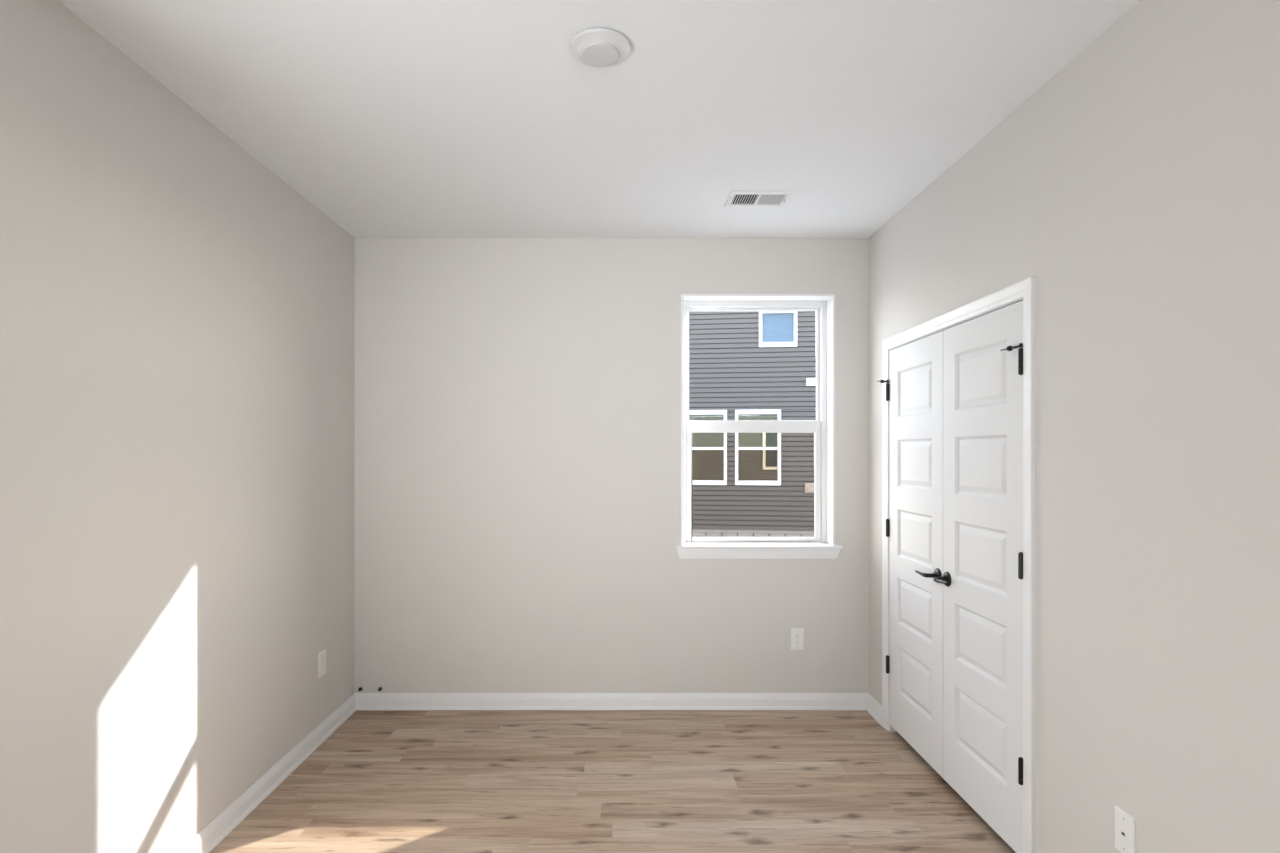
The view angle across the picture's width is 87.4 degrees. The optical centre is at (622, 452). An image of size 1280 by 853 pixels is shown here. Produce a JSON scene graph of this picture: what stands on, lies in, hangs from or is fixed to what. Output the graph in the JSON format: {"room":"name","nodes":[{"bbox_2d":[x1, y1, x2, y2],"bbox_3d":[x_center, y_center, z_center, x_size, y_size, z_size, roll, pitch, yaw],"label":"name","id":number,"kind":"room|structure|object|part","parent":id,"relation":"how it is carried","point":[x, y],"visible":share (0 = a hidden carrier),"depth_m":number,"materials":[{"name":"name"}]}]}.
{"room":"empty bedroom","nodes":[
{"label":"empty bedroom","id":0,"kind":"room"},
{"bbox_2d":[0,0,353,852],"bbox_3d":[-1.631,0.122,0.784,0.140,2.740,6.648,0,0,0],"label":"wall","id":1,"kind":"structure","parent":0,"point":[177,318],"depth_m":2.22,"materials":[{"name":"beige paint"}]},
{"bbox_2d":[176,693,355,852],"bbox_3d":[-1.552,1.445,0.749,0.019,0.093,6.298,0,0,0],"label":"baseboard","id":2,"kind":"structure","parent":1,"relation":"attached to","point":[211,835],"depth_m":2.90,"materials":[{"name":"white paint"}]},
{"bbox_2d":[318,649,325,677],"bbox_3d":[-1.557,1.094,3.472,0.009,0.126,0.080,0,0,0],"label":"power outlet","id":3,"kind":"object","parent":1,"relation":"attached to","point":[322,655],"visible":1,"depth_m":3.46,"materials":[{"name":"white plastic"}]},
{"bbox_2d":[57,0,1139,237],"bbox_3d":[0.264,-1.318,0.784,3.930,0.140,6.648,0,0,0],"label":"ceiling","id":4,"kind":"structure","parent":0,"point":[391,118],"depth_m":2.36,"materials":[{"name":"white paint"}]},
{"bbox_2d":[569,28,629,66],"bbox_3d":[-0.070,-1.230,2.058,0.187,0.036,0.187,0,0,0],"label":"smoke detector","id":5,"kind":"object","parent":4,"relation":"in","point":[594,47],"visible":1,"depth_m":2.02,"materials":[{"name":"white plastic"}]},
{"bbox_2d":[724,190,792,206],"bbox_3d":[0.661,-1.239,3.288,0.299,0.019,0.204,0,0,0],"label":"ceiling vent","id":6,"kind":"object","parent":4,"relation":"in","point":[736,198],"visible":1,"depth_m":3.28,"materials":[{"name":"white metal"}]},
{"bbox_2d":[354,238,867,692],"bbox_3d":[0.004,0.122,3.998,3.130,2.740,0.200,0,0,0],"label":"wall","id":7,"kind":"structure","parent":0,"point":[517,401],"depth_m":3.90,"materials":[{"name":"beige paint"}]},
{"bbox_2d":[355,693,867,709],"bbox_3d":[-0.066,1.445,3.889,2.990,0.093,0.019,0,0,0],"label":"baseboard","id":8,"kind":"structure","parent":7,"relation":"attached to","point":[364,701],"depth_m":3.89,"materials":[{"name":"white paint"}]},
{"bbox_2d":[676,294,842,558],"bbox_3d":[0.789,-0.154,3.981,0.965,1.541,0.216,0,0,0],"label":"window","id":9,"kind":"structure","parent":7,"relation":"in","point":[822,545],"depth_m":4.02,"materials":[{"name":"white paint"}]},
{"bbox_3d":[0.786,-0.508,4.061,0.812,0.742,0.022,0,0,0],"label":"sash","id":10,"kind":"part","parent":9,"relation":"part of","materials":[{"name":"clear glass"}]},
{"bbox_3d":[0.786,0.171,4.036,0.810,0.733,0.024,0,0,0],"label":"sash","id":11,"kind":"part","parent":9,"relation":"part of","materials":[{"name":"clear glass"}]},
{"bbox_2d":[791,628,803,649],"bbox_3d":[1.014,1.085,3.894,0.076,0.126,0.009,0,0,0],"label":"power outlet","id":12,"kind":"object","parent":7,"relation":"attached to","point":[797,634],"visible":1,"depth_m":3.89,"materials":[{"name":"white plastic"}]},
{"bbox_2d":[795,634,799,644],"bbox_3d":[1.014,1.085,3.891,0.033,0.067,0.003,0,0,0],"label":"receptacle","id":13,"kind":"object","parent":12,"relation":"attached to","point":[797,636],"depth_m":3.89,"materials":[{"name":"white plastic"}]},
{"bbox_2d":[209,710,1015,852],"bbox_3d":[0.264,1.552,0.729,3.930,0.120,6.538,0,0,0],"label":"floor","id":14,"kind":"structure","parent":0,"point":[384,781],"depth_m":2.96,"materials":[{"name":"brown wood"}]},
{"bbox_2d":[762,313,792,341],"bbox_3d":[3.193,-2.895,13.831,0.629,1.320,0.025,0,0,7],"label":"window","id":15,"kind":"structure","parent":0,"point":[763,315],"depth_m":13.83,"materials":[{"name":"blue glass"}]},
{"bbox_2d":[868,0,1279,852],"bbox_3d":[1.499,0.122,0.679,0.140,2.740,6.438,0,0,0],"label":"wall","id":16,"kind":"structure","parent":0,"point":[1138,187],"depth_m":1.85,"materials":[{"name":"beige paint"}]},
{"bbox_2d":[866,693,881,725],"bbox_3d":[1.419,1.445,0.749,0.019,0.093,6.298,0,0,0],"label":"baseboard","id":17,"kind":"structure","parent":16,"relation":"attached to","point":[874,708],"depth_m":3.77,"materials":[{"name":"white paint"}]},
{"bbox_2d":[879,331,942,777],"bbox_3d":[1.404,0.454,3.292,0.116,1.995,0.608,0,0,0],"label":"door","id":18,"kind":"structure","parent":16,"relation":"in","point":[914,386],"depth_m":3.24,"materials":[{"name":"white paint"}]},
{"bbox_3d":[1.390,0.556,3.079,0.059,0.023,0.123,0,0,0],"label":"lever handle","id":19,"kind":"part","parent":18,"relation":"part of","materials":[{"name":"black metal"}]},
{"bbox_2d":[882,276,1034,852],"bbox_3d":[1.491,0.441,2.986,0.156,2.102,1.332,0,0,0],"label":"door frame","id":20,"kind":"structure","parent":16,"relation":"attached to","point":[1025,289],"depth_m":2.37,"materials":[{"name":"white paint"}]},
{"bbox_2d":[933,300,1022,852],"bbox_3d":[1.411,0.454,2.680,0.102,1.995,0.608,0,0,0],"label":"door","id":21,"kind":"structure","parent":16,"relation":"in","point":[982,579],"depth_m":2.64,"materials":[{"name":"white paint"}]},
{"bbox_3d":[1.390,0.556,2.893,0.059,0.023,0.123,0,0,0],"label":"lever handle","id":22,"kind":"part","parent":21,"relation":"part of","materials":[{"name":"black metal"}]},
{"bbox_2d":[1115,806,1135,852],"bbox_3d":[1.425,1.083,1.903,0.008,0.122,0.074,0,0,0],"label":"wall plate","id":23,"kind":"object","parent":16,"relation":"attached to","point":[1125,824],"visible":1,"depth_m":1.90,"materials":[{"name":"white plastic"}]},
{"label":"outside","id":24,"kind":"structure","parent":0,"visible":0},
{"bbox_3d":[0.000,1.892,10.000,120.000,0.200,140.000,0,0,0],"label":"ground","id":25,"kind":"structure","parent":24,"visible":0},
{"bbox_2d":[689,311,815,536],"bbox_3d":[2.405,-2.628,18.386,12.000,8.840,9.900,0,0,7],"label":"house","id":26,"kind":"structure","parent":25,"relation":"on","point":[744,365],"depth_m":13.82,"materials":[{"name":"grey"}]},
{"bbox_3d":[1.701,0.261,13.966,0.798,0.629,0.006,0,0,12],"label":"pane","id":27,"kind":"part","parent":26,"relation":"part of","materials":[{"name":"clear glass"}]},
{"bbox_3d":[2.785,0.261,13.823,0.798,0.630,0.006,0,0,7],"label":"pane","id":28,"kind":"part","parent":26,"relation":"part of","materials":[{"name":"clear glass"}]},
{"bbox_2d":[806,378,815,385],"bbox_3d":[3.835,-1.438,13.630,0.196,0.160,0.064,0,0,7],"label":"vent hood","id":29,"kind":"object","parent":26,"relation":"attached to","point":[809,381],"depth_m":13.62,"materials":[{"name":"white plastic"}]}
]}

